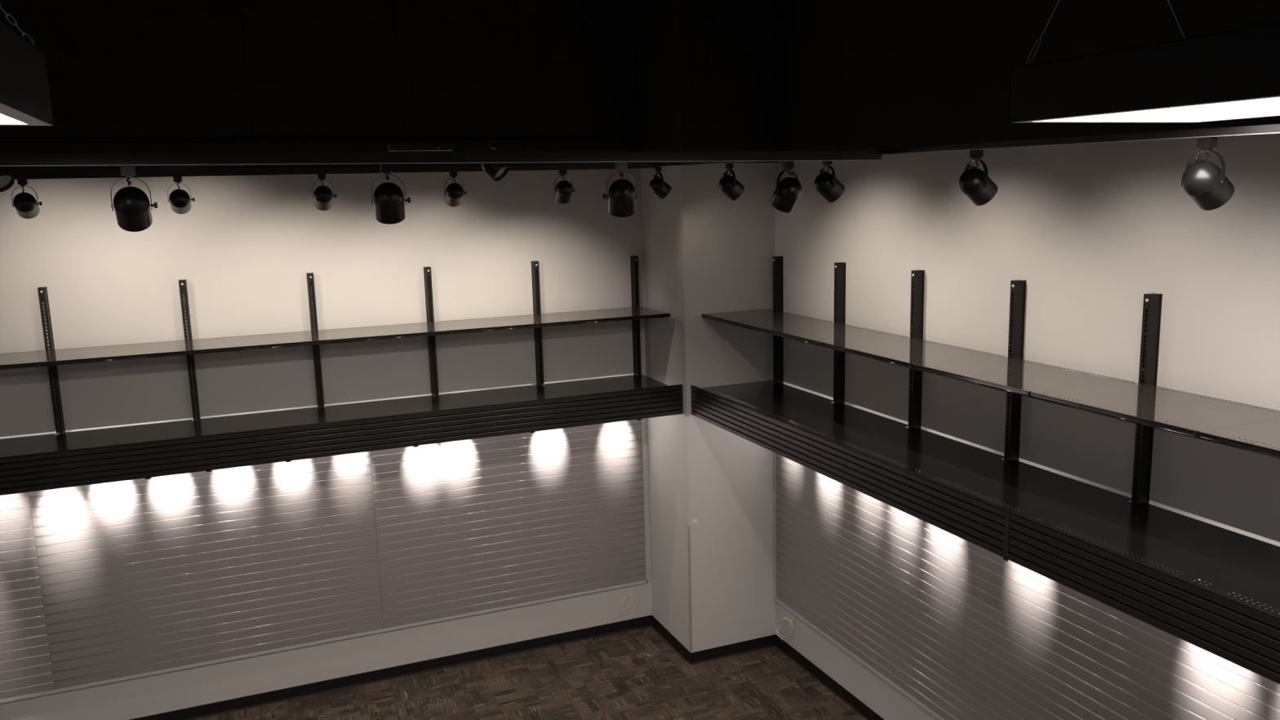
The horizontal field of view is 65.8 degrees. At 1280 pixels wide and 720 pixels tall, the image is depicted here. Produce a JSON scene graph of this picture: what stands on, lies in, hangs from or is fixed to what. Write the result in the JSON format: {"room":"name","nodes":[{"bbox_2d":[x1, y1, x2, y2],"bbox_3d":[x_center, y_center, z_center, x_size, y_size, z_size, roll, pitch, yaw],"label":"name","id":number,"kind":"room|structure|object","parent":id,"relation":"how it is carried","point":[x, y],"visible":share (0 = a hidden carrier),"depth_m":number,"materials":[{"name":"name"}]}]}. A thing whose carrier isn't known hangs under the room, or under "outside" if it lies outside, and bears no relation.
{"room":"retail store","nodes":[
{"label":"retail store","id":0,"kind":"room"},
{"bbox_2d":[0,0,652,719],"bbox_3d":[-3.682,-0.438,7.474,10.050,6.700,0.200,-5,10,-22],"label":"wall","id":1,"kind":"structure","parent":0,"point":[245,249],"depth_m":7.76,"materials":[{"name":"paint"}]},
{"bbox_2d":[0,492,55,699],"bbox_3d":[-5.587,1.714,6.898,2.440,1.826,0.025,-5,10,-22],"label":"panel","id":2,"kind":"object","parent":1,"relation":"attached to","point":[25,660],"visible":0.85,"depth_m":7.33,"materials":[{"name":"grey metal"}]},
{"bbox_2d":[37,286,65,435],"bbox_3d":[-4.255,0.117,7.172,0.051,1.292,0.078,-5,10,-22],"label":"post","id":3,"kind":"object","parent":1,"relation":"attached to","point":[42,291],"visible":0.79,"depth_m":7.14,"materials":[{"name":"black metal"}]},
{"bbox_2d":[0,350,53,369],"bbox_3d":[-4.512,0.049,6.670,0.914,0.083,0.630,-5,10,-22],"label":"shelf","id":4,"kind":"object","parent":3,"relation":"attached to","point":[35,357],"visible":0.96,"depth_m":6.71,"materials":[{"name":"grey glass"}]},
{"bbox_2d":[0,432,66,457],"bbox_3d":[-4.488,0.664,6.756,0.913,0.080,0.743,-5,10,-22],"label":"shelf","id":5,"kind":"object","parent":3,"relation":"attached to","point":[18,446],"visible":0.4,"depth_m":6.91,"materials":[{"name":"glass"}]},
{"bbox_2d":[178,279,200,421],"bbox_3d":[-3.410,0.037,7.512,0.051,1.292,0.078,-5,10,-22],"label":"post","id":6,"kind":"object","parent":1,"relation":"attached to","point":[183,286],"visible":0.79,"depth_m":7.48,"materials":[{"name":"black metal"}]},
{"bbox_2d":[40,339,193,366],"bbox_3d":[-3.667,-0.032,7.010,0.914,0.083,0.630,-5,10,-22],"label":"shelf","id":7,"kind":"object","parent":6,"relation":"attached to","point":[176,348],"visible":1,"depth_m":6.89,"materials":[{"name":"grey glass"}]},
{"bbox_2d":[53,418,202,451],"bbox_3d":[-3.643,0.584,7.096,0.913,0.080,0.743,-5,10,-22],"label":"shelf","id":8,"kind":"object","parent":6,"relation":"attached to","point":[181,428],"visible":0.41,"depth_m":7.13,"materials":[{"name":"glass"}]},
{"bbox_2d":[0,435,207,495],"bbox_3d":[-4.743,0.818,6.251,3.676,0.261,0.022,-5,10,-22],"label":"valance","id":9,"kind":"object","parent":8,"relation":"attached to","point":[28,473],"visible":1,"depth_m":6.68,"materials":[{"name":"black"}]},
{"bbox_2d":[28,451,383,689],"bbox_3d":[-3.333,1.499,7.806,2.437,1.826,0.025,-5,10,-22],"label":"panel","id":10,"kind":"object","parent":1,"relation":"attached to","point":[141,575],"visible":0.85,"depth_m":7.78,"materials":[{"name":"grey"}]},
{"bbox_2d":[306,272,324,408],"bbox_3d":[-2.565,-0.044,7.853,0.051,1.292,0.078,-5,10,-22],"label":"post","id":11,"kind":"object","parent":1,"relation":"attached to","point":[309,275],"visible":0.81,"depth_m":7.82,"materials":[{"name":"black metal"}]},
{"bbox_2d":[191,330,328,354],"bbox_3d":[-2.822,-0.112,7.351,0.914,0.083,0.630,-5,10,-22],"label":"shelf","id":12,"kind":"object","parent":11,"relation":"attached to","point":[208,345],"visible":1,"depth_m":7.23,"materials":[{"name":"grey glass"}]},
{"bbox_2d":[200,405,333,435],"bbox_3d":[-2.798,0.503,7.437,0.913,0.080,0.743,-5,10,-22],"label":"shelf","id":13,"kind":"object","parent":11,"relation":"attached to","point":[237,423],"visible":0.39,"depth_m":7.47,"materials":[{"name":"black metal"}]},
{"bbox_2d":[0,580,647,703],"bbox_3d":[-3.313,2.402,7.959,7.312,0.024,0.030,-5,10,-22],"label":"trim","id":14,"kind":"structure","parent":1,"relation":"attached to","point":[643,581],"depth_m":8.16,"materials":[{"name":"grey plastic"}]},
{"bbox_2d":[128,615,651,719],"bbox_3d":[-4.043,2.874,7.737,8.994,0.103,0.016,-5,10,-22],"label":"baseboard","id":15,"kind":"structure","parent":1,"relation":"attached to","point":[194,713],"depth_m":8.52,"materials":[{"name":"black rubber"}]},
{"bbox_2d":[423,266,438,396],"bbox_3d":[-1.720,-0.124,8.193,0.051,1.292,0.078,-5,10,-22],"label":"post","id":16,"kind":"object","parent":1,"relation":"attached to","point":[427,270],"visible":0.76,"depth_m":8.16,"materials":[{"name":"black metal"}]},
{"bbox_2d":[320,321,452,343],"bbox_3d":[-1.977,-0.193,7.691,0.914,0.083,0.630,-5,10,-22],"label":"shelf","id":17,"kind":"object","parent":16,"relation":"attached to","point":[434,328],"visible":1,"depth_m":7.57,"materials":[{"name":"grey glass"}]},
{"bbox_2d":[326,394,454,421],"bbox_3d":[-1.953,0.423,7.777,0.913,0.080,0.743,-5,10,-22],"label":"shelf","id":18,"kind":"object","parent":16,"relation":"attached to","point":[424,403],"visible":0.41,"depth_m":7.81,"materials":[{"name":"black metal"}]},
{"bbox_2d":[370,419,645,628],"bbox_3d":[-1.088,1.285,8.711,2.419,1.826,0.025,-5,10,-22],"label":"panel","id":19,"kind":"object","parent":1,"relation":"attached to","point":[463,526],"visible":0.9,"depth_m":8.69,"materials":[{"name":"grey"}]},
{"bbox_2d":[531,261,544,385],"bbox_3d":[-0.875,-0.205,8.534,0.051,1.292,0.078,-5,10,-22],"label":"post","id":20,"kind":"object","parent":1,"relation":"attached to","point":[535,264],"visible":0.81,"depth_m":8.50,"materials":[{"name":"black metal"}]},
{"bbox_2d":[437,313,566,333],"bbox_3d":[-1.132,-0.274,8.031,0.914,0.083,0.630,-5,10,-22],"label":"shelf","id":21,"kind":"object","parent":20,"relation":"attached to","point":[474,325],"visible":0.99,"depth_m":7.91,"materials":[{"name":"clear glass"}]},
{"bbox_2d":[440,383,566,408],"bbox_3d":[-1.109,0.342,8.117,0.913,0.080,0.743,-5,10,-22],"label":"shelf","id":22,"kind":"object","parent":20,"relation":"attached to","point":[520,393],"visible":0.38,"depth_m":8.15,"materials":[{"name":"black metal"}]},
{"bbox_2d":[204,384,683,471],"bbox_3d":[-1.348,0.495,7.618,3.688,0.261,0.022,-5,10,-22],"label":"valance","id":23,"kind":"object","parent":22,"relation":"attached to","point":[295,442],"visible":1,"depth_m":7.52,"materials":[{"name":"black"}]},
{"bbox_2d":[621,586,635,617],"bbox_3d":[-0.108,2.279,9.259,0.032,0.326,0.161,7,13,42],"label":"cable coil","id":24,"kind":"object","parent":1,"relation":"hanging from","point":[630,587],"visible":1,"depth_m":9.27,"materials":[{"name":"white plastic"}]},
{"bbox_2d":[630,255,641,375],"bbox_3d":[-0.030,-0.285,8.874,0.051,1.292,0.078,-5,10,-22],"label":"post","id":25,"kind":"object","parent":1,"relation":"attached to","point":[633,259],"visible":0.8,"depth_m":8.84,"materials":[{"name":"black metal"}]},
{"bbox_2d":[545,373,667,396],"bbox_3d":[-0.264,0.262,8.458,0.913,0.080,0.743,-5,10,-22],"label":"shelf","id":26,"kind":"object","parent":25,"relation":"attached to","point":[583,387],"visible":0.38,"depth_m":8.49,"materials":[{"name":"black metal"}]},
{"bbox_2d":[543,306,670,324],"bbox_3d":[-0.288,-0.354,8.372,0.914,0.083,0.630,-5,10,-22],"label":"shelf","id":27,"kind":"object","parent":25,"relation":"attached to","point":[641,313],"visible":0.99,"depth_m":8.25,"materials":[{"name":"clear glass"}]},
{"bbox_2d":[641,418,649,581],"bbox_3d":[0.051,1.183,9.170,0.045,1.839,0.030,-5,10,-22],"label":"trim","id":28,"kind":"structure","parent":1,"relation":"attached to","point":[643,420],"depth_m":9.19,"materials":[{"name":"grey plastic"}]},
{"bbox_2d":[651,614,691,664],"bbox_3d":[0.273,2.541,9.021,0.016,0.103,0.870,-5,10,-22],"label":"baseboard","id":29,"kind":"structure","parent":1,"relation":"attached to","point":[656,625],"depth_m":8.99,"materials":[{"name":"black rubber"}]},
{"bbox_2d":[195,626,866,719],"bbox_3d":[-1.167,3.888,1.989,10.250,0.100,13.400,-5,10,-22],"label":"floor","id":30,"kind":"structure","parent":0,"point":[635,674],"depth_m":8.22,"materials":[{"name":"wood"}]},
{"bbox_2d":[636,0,776,652],"bbox_3d":[0.587,-0.747,8.627,0.850,6.700,0.865,-5,10,-22],"label":"wall column","id":31,"kind":"structure","parent":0,"point":[706,67],"depth_m":8.33,"materials":[{"name":"paint"}]},
{"bbox_2d":[687,525,692,653],"bbox_3d":[0.432,1.984,8.532,0.017,1.152,0.017,-5,10,-22],"label":"trim","id":32,"kind":"structure","parent":31,"relation":"attached to","point":[688,527],"depth_m":8.52,"materials":[{"name":"grey plastic"}]},
{"bbox_2d":[692,518,699,523],"bbox_3d":[0.474,1.375,8.445,0.073,0.046,0.002,-5,10,-22],"label":"chip","id":33,"kind":"object","parent":31,"relation":"attached to","point":[694,521],"visible":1,"depth_m":8.44,"materials":[{"name":"white paint"}]},
{"bbox_2d":[690,634,775,664],"bbox_3d":[0.836,2.568,8.780,0.850,0.103,0.016,-5,10,-22],"label":"baseboard","id":34,"kind":"structure","parent":31,"relation":"attached to","point":[730,650],"depth_m":8.78,"materials":[{"name":"black rubber"}]},
{"bbox_2d":[773,0,1279,719],"bbox_3d":[3.388,0.096,3.284,0.200,6.700,13.000,-5,10,-22],"label":"wall","id":35,"kind":"structure","parent":0,"point":[1091,230],"depth_m":5.72,"materials":[{"name":"paint"}]},
{"bbox_2d":[774,453,776,599],"bbox_3d":[1.199,1.237,8.678,0.030,1.839,0.012,-5,10,-22],"label":"trim","id":36,"kind":"structure","parent":35,"relation":"attached to","point":[775,453],"depth_m":8.72,"materials":[{"name":"grey plastic"}]},
{"bbox_2d":[773,256,783,383],"bbox_3d":[1.163,-0.228,8.356,0.078,1.292,0.051,-5,10,-22],"label":"post","id":37,"kind":"object","parent":35,"relation":"attached to","point":[778,348],"visible":0.74,"depth_m":8.31,"materials":[{"name":"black metal"}]},
{"bbox_2d":[701,308,826,330],"bbox_3d":[0.971,-0.302,7.876,0.630,0.083,0.914,-5,10,-22],"label":"shelf","id":38,"kind":"object","parent":37,"relation":"attached to","point":[762,317],"visible":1,"depth_m":7.82,"materials":[{"name":"black glass"}]},
{"bbox_2d":[701,380,831,408],"bbox_3d":[0.968,0.312,7.973,0.743,0.080,0.913,-5,10,-22],"label":"shelf","id":39,"kind":"object","parent":37,"relation":"attached to","point":[760,394],"visible":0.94,"depth_m":7.94,"materials":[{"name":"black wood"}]},
{"bbox_2d":[775,614,795,640],"bbox_3d":[1.269,2.331,8.655,0.059,0.290,0.221,-9,12,-36],"label":"cable coil","id":40,"kind":"object","parent":35,"relation":"attached to","point":[790,633],"visible":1,"depth_m":8.65,"materials":[{"name":"white plastic"}]},
{"bbox_2d":[775,635,884,719],"bbox_3d":[3.539,3.419,3.404,0.016,0.103,12.129,-5,10,-22],"label":"baseboard","id":41,"kind":"structure","parent":35,"relation":"attached to","point":[840,691],"depth_m":8.17,"materials":[{"name":"black rubber"}]},
{"bbox_2d":[833,262,845,404],"bbox_3d":[1.512,-0.094,7.522,0.078,1.292,0.051,-5,10,-22],"label":"post","id":42,"kind":"object","parent":35,"relation":"attached to","point":[839,267],"visible":0.73,"depth_m":7.47,"materials":[{"name":"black metal"}]},
{"bbox_2d":[755,320,899,346],"bbox_3d":[1.320,-0.168,7.042,0.630,0.083,0.914,-5,10,-22],"label":"shelf","id":43,"kind":"object","parent":42,"relation":"attached to","point":[824,331],"visible":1,"depth_m":6.98,"materials":[{"name":"black metal"}]},
{"bbox_2d":[754,400,903,435],"bbox_3d":[1.317,0.446,7.139,0.743,0.080,0.913,-5,10,-22],"label":"shelf","id":44,"kind":"object","parent":42,"relation":"attached to","point":[826,417],"visible":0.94,"depth_m":7.10,"materials":[{"name":"black metal"}]},
{"bbox_2d":[690,385,1009,561],"bbox_3d":[1.131,0.604,6.592,0.022,0.258,3.696,-5,10,-22],"label":"valance","id":45,"kind":"object","parent":44,"relation":"attached to","point":[981,522],"visible":1,"depth_m":5.96,"materials":[{"name":"black"}]},
{"bbox_2d":[774,598,944,719],"bbox_3d":[2.670,2.689,5.371,0.030,0.024,7.596,-5,10,-22],"label":"trim","id":46,"kind":"structure","parent":35,"relation":"attached to","point":[858,659],"depth_m":7.59,"materials":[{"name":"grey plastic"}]},
{"bbox_2d":[775,415,970,719],"bbox_3d":[1.669,1.411,7.556,0.025,1.826,2.445,-5,10,-22],"label":"panel","id":47,"kind":"object","parent":35,"relation":"attached to","point":[887,584],"visible":0.8,"depth_m":7.34,"materials":[{"name":"grey metal"}]},
{"bbox_2d":[907,269,924,428],"bbox_3d":[1.861,0.040,6.687,0.078,1.292,0.051,-5,10,-22],"label":"post","id":48,"kind":"object","parent":35,"relation":"attached to","point":[917,308],"visible":0.77,"depth_m":6.64,"materials":[{"name":"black metal"}]},
{"bbox_2d":[822,335,995,368],"bbox_3d":[1.669,-0.034,6.207,0.630,0.083,0.914,-5,10,-22],"label":"shelf","id":49,"kind":"object","parent":48,"relation":"attached to","point":[900,348],"visible":1,"depth_m":6.14,"materials":[{"name":"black glass"}]},
{"bbox_2d":[821,423,997,468],"bbox_3d":[1.666,0.580,6.304,0.743,0.080,0.913,-5,10,-22],"label":"shelf","id":50,"kind":"object","parent":48,"relation":"attached to","point":[914,447],"visible":0.91,"depth_m":6.26,"materials":[{"name":"black metal"}]},
{"bbox_2d":[1004,280,1026,461],"bbox_3d":[2.210,0.174,5.853,0.078,1.292,0.051,-5,10,-22],"label":"post","id":51,"kind":"object","parent":35,"relation":"attached to","point":[1018,287],"visible":0.77,"depth_m":5.80,"materials":[{"name":"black metal"}]},
{"bbox_2d":[906,454,1122,514],"bbox_3d":[2.015,0.714,5.470,0.743,0.080,0.913,-5,10,-22],"label":"shelf","id":52,"kind":"object","parent":51,"relation":"attached to","point":[1027,488],"visible":0.91,"depth_m":5.42,"materials":[{"name":"black metal"}]},
{"bbox_2d":[911,354,1123,397],"bbox_3d":[2.018,0.100,5.372,0.630,0.083,0.914,-5,10,-22],"label":"shelf","id":53,"kind":"object","parent":51,"relation":"attached to","point":[1028,375],"visible":1,"depth_m":5.30,"materials":[{"name":"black glass"}]},
{"bbox_2d":[963,491,1279,719],"bbox_3d":[2.601,1.769,5.327,0.025,1.826,2.437,-5,10,-22],"label":"panel","id":54,"kind":"object","parent":35,"relation":"attached to","point":[1038,647],"visible":0.7,"depth_m":5.61,"materials":[{"name":"grey"}]},
{"bbox_2d":[1131,293,1162,503],"bbox_3d":[2.559,0.308,5.018,0.078,1.292,0.051,-5,10,-22],"label":"post","id":55,"kind":"object","parent":35,"relation":"attached to","point":[1152,306],"visible":0.64,"depth_m":4.97,"materials":[{"name":"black metal"}]},
{"bbox_2d":[1022,495,1279,577],"bbox_3d":[2.364,0.848,4.635,0.743,0.080,0.913,-5,10,-22],"label":"shelf","id":56,"kind":"object","parent":55,"relation":"attached to","point":[1189,546],"visible":0.9,"depth_m":4.58,"materials":[{"name":"black metal"}]},
{"bbox_2d":[1029,379,1279,438],"bbox_3d":[2.367,0.234,4.538,0.630,0.083,0.914,-5,10,-22],"label":"shelf","id":57,"kind":"object","parent":55,"relation":"attached to","point":[1194,411],"visible":1,"depth_m":4.46,"materials":[{"name":"clear glass"}]},
{"bbox_2d":[1183,555,1279,616],"bbox_3d":[2.713,0.982,3.801,0.743,0.080,0.913,-5,10,-22],"label":"shelf","id":58,"kind":"object","parent":35,"relation":"attached to","point":[1259,581],"visible":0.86,"depth_m":4.04,"materials":[{"name":"black metal"}]},
{"bbox_2d":[1008,510,1279,684],"bbox_3d":[2.530,1.139,3.251,0.020,0.254,3.660,-5,10,-22],"label":"valance","id":59,"kind":"object","parent":58,"relation":"attached to","point":[1247,636],"visible":1,"depth_m":4.14,"materials":[{"name":"black"}]},
{"bbox_2d":[1196,418,1279,458],"bbox_3d":[2.716,0.368,3.704,0.630,0.083,0.914,-5,10,-22],"label":"shelf","id":60,"kind":"object","parent":35,"relation":"attached to","point":[1247,437],"visible":1,"depth_m":3.92,"materials":[{"name":"black metal"}]},
{"bbox_3d":[-1.343,-2.812,0.839,10.250,0.100,13.400,-5,10,-22],"label":"ceiling","id":61,"kind":"structure","parent":0,"visible":0},
{"bbox_2d":[0,4,53,125],"bbox_3d":[-1.558,-1.672,1.711,0.600,2.430,0.600,-5,10,-22],"label":"light","id":62,"kind":"object","parent":61,"relation":"hanging from","point":[24,91],"visible":1,"depth_m":2.01,"materials":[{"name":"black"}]},
{"bbox_2d":[0,113,23,123],"bbox_3d":[-1.526,-0.480,1.915,0.518,0.004,0.518,-5,10,-22],"label":"diffuser","id":63,"kind":"object","parent":62,"relation":"attached to","point":[4,117],"depth_m":2.12,"materials":[{"name":"white plastic"}]},
{"bbox_2d":[1008,0,1279,123],"bbox_3d":[1.596,-1.887,2.521,0.780,2.442,0.845,-5,10,-22],"label":"hanging light","id":64,"kind":"object","parent":61,"relation":"hanging from","point":[1234,74],"visible":1,"depth_m":2.54,"materials":[{"name":"black metal"}]},
{"bbox_2d":[1044,97,1279,120],"bbox_3d":[1.628,-0.690,2.727,0.698,0.004,0.763,-5,10,-22],"label":"diffuser","id":65,"kind":"object","parent":64,"relation":"attached to","point":[1268,107],"depth_m":2.79,"materials":[{"name":"white plastic"}]},
{"bbox_3d":[-1.407,-2.497,5.575,0.004,2.410,0.004,-5,10,-22],"label":"rod","id":66,"kind":"object","parent":61,"relation":"hanging from","visible":0},
{"bbox_3d":[-2.485,-1.187,5.335,4.800,0.032,0.037,-5,10,-22],"label":"track rail","id":67,"kind":"object","parent":66,"relation":"hanging from","visible":0},
{"bbox_2d":[0,166,14,191],"bbox_3d":[-3.277,-0.975,5.024,0.165,0.244,0.145,-2,10,-1],"label":"track spotlight","id":68,"kind":"object","parent":67,"relation":"attached to","point":[6,180],"visible":0.73,"depth_m":5.07,"materials":[{"name":"black metal"}]},
{"bbox_2d":[481,141,508,181],"bbox_3d":[-0.879,-1.204,5.990,0.166,0.243,0.146,-2,10,-1],"label":"track spotlight","id":69,"kind":"object","parent":67,"relation":"attached to","point":[496,171],"visible":0.58,"depth_m":5.96,"materials":[{"name":"black plastic"}]},
{"bbox_3d":[1.025,-2.302,5.090,0.004,2.410,0.004,-5,10,-22],"label":"rod","id":70,"kind":"object","parent":61,"relation":"hanging from","visible":0},
{"bbox_2d":[657,124,1279,166],"bbox_3d":[1.592,-0.881,4.020,0.038,0.030,8.001,-5,11,-22],"label":"track rail","id":71,"kind":"object","parent":70,"relation":"hanging from","point":[1273,128],"visible":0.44,"depth_m":3.74,"materials":[{"name":"black metal"}]},
{"bbox_2d":[649,166,671,199],"bbox_3d":[0.155,-1.344,7.514,0.167,0.242,0.146,-1,10,1],"label":"track spotlight","id":72,"kind":"object","parent":71,"relation":"attached to","point":[658,186],"visible":1,"depth_m":7.47,"materials":[{"name":"black metal"}]},
{"bbox_2d":[719,163,744,200],"bbox_3d":[0.598,-1.163,6.460,0.167,0.242,0.146,-1,10,1],"label":"track spotlight","id":73,"kind":"object","parent":71,"relation":"hanging from","point":[729,185],"visible":1,"depth_m":6.42,"materials":[{"name":"black metal"}]},
{"bbox_2d":[813,160,844,202],"bbox_3d":[1.036,-0.983,5.414,0.167,0.242,0.146,-1,10,1],"label":"track spotlight","id":74,"kind":"object","parent":71,"relation":"hanging from","point":[826,184],"visible":1,"depth_m":5.37,"materials":[{"name":"black metal"}]},
{"bbox_2d":[959,149,997,205],"bbox_3d":[1.484,-0.799,4.344,0.167,0.242,0.146,-1,10,1],"label":"track spotlight","id":75,"kind":"object","parent":71,"relation":"hanging from","point":[975,184],"visible":1,"depth_m":4.30,"materials":[{"name":"black metal"}]},
{"bbox_2d":[1181,137,1234,210],"bbox_3d":[1.910,-0.625,3.330,0.168,0.242,0.146,-1,10,1],"label":"track spotlight","id":76,"kind":"object","parent":71,"relation":"hanging from","point":[1204,182],"visible":1,"depth_m":3.29,"materials":[{"name":"black metal"}]},
{"bbox_3d":[-4.095,-2.279,5.581,0.004,2.410,0.004,-5,10,-22],"label":"rod","id":77,"kind":"object","parent":61,"relation":"hanging from","visible":0},
{"bbox_2d":[9,162,657,179],"bbox_3d":[-3.680,-1.110,5.943,8.230,0.046,0.041,-5,10,-22],"label":"track rail","id":78,"kind":"object","parent":77,"relation":"hanging from","point":[309,171],"visible":1,"depth_m":6.51,"materials":[{"name":"black metal"}]},
{"bbox_2d":[11,178,42,218],"bbox_3d":[-3.700,-0.971,5.969,0.156,0.238,0.170,-5,10,-22],"label":"track spotlight","id":79,"kind":"object","parent":78,"relation":"hanging from","point":[25,204],"visible":1,"depth_m":5.92,"materials":[{"name":"black metal"}]},
{"bbox_2d":[167,176,195,213],"bbox_3d":[-2.916,-1.046,6.284,0.156,0.237,0.170,-5,10,-22],"label":"track spotlight","id":80,"kind":"object","parent":78,"relation":"hanging from","point":[180,199],"visible":1,"depth_m":6.24,"materials":[{"name":"black metal"}]},
{"bbox_2d":[311,173,337,210],"bbox_3d":[-2.118,-1.120,6.610,0.167,0.243,0.146,8,13,43],"label":"track spotlight","id":81,"kind":"object","parent":78,"relation":"hanging from","point":[322,196],"visible":1,"depth_m":6.57,"materials":[{"name":"black plastic"}]},
{"bbox_2d":[444,171,466,206],"bbox_3d":[-1.305,-1.198,6.938,0.167,0.243,0.146,8,13,43],"label":"track spotlight","id":82,"kind":"object","parent":78,"relation":"hanging from","point":[454,193],"visible":1,"depth_m":6.89,"materials":[{"name":"black plastic"}]},
{"bbox_2d":[554,169,574,203],"bbox_3d":[-0.562,-1.268,7.236,0.162,0.244,0.144,7,13,41],"label":"track spotlight","id":83,"kind":"object","parent":78,"relation":"hanging from","point":[563,190],"visible":1,"depth_m":7.19,"materials":[{"name":"black plastic"}]},
{"bbox_3d":[-4.228,-1.754,2.542,0.004,2.410,0.004,-5,10,-22],"label":"rod","id":84,"kind":"object","parent":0,"visible":0},
{"bbox_2d":[0,150,881,166],"bbox_3d":[-2.519,-0.695,3.427,8.028,0.054,0.046,-5,10,-22],"label":"track rail","id":85,"kind":"object","parent":84,"relation":"hanging from","point":[82,158],"visible":1,"depth_m":4.03,"materials":[{"name":"black metal"}]},
{"bbox_2d":[110,165,157,231],"bbox_3d":[-1.906,-0.604,3.713,0.163,0.244,0.144,7,13,42],"label":"track spotlight","id":86,"kind":"object","parent":85,"relation":"hanging from","point":[131,205],"visible":1,"depth_m":3.67,"materials":[{"name":"black plastic"}]},
{"bbox_2d":[371,164,410,224],"bbox_3d":[-1.032,-0.681,4.063,0.140,0.243,0.152,-10,13,-41],"label":"track spotlight","id":87,"kind":"object","parent":85,"relation":"hanging from","point":[388,197],"visible":1,"depth_m":4.02,"materials":[{"name":"black metal"}]},
{"bbox_2d":[387,143,453,151],"bbox_3d":[-0.901,-0.875,4.072,0.260,0.026,0.065,-5,10,-22],"label":"box","id":88,"kind":"object","parent":85,"relation":"attached to","point":[392,147],"visible":1,"depth_m":4.05,"materials":[{"name":"black metal"}]},
{"bbox_2d":[602,162,637,217],"bbox_3d":[-0.083,-0.764,4.446,0.139,0.242,0.150,3,11,24],"label":"track spotlight","id":89,"kind":"object","parent":85,"relation":"hanging from","point":[621,202],"visible":1,"depth_m":4.40,"materials":[{"name":"black metal"}]},
{"bbox_2d":[769,160,801,213],"bbox_3d":[0.702,-0.833,4.766,0.144,0.244,0.158,-3,10,-6],"label":"track spotlight","id":90,"kind":"object","parent":85,"relation":"hanging from","point":[788,191],"visible":1,"depth_m":4.72,"materials":[{"name":"black metal"}]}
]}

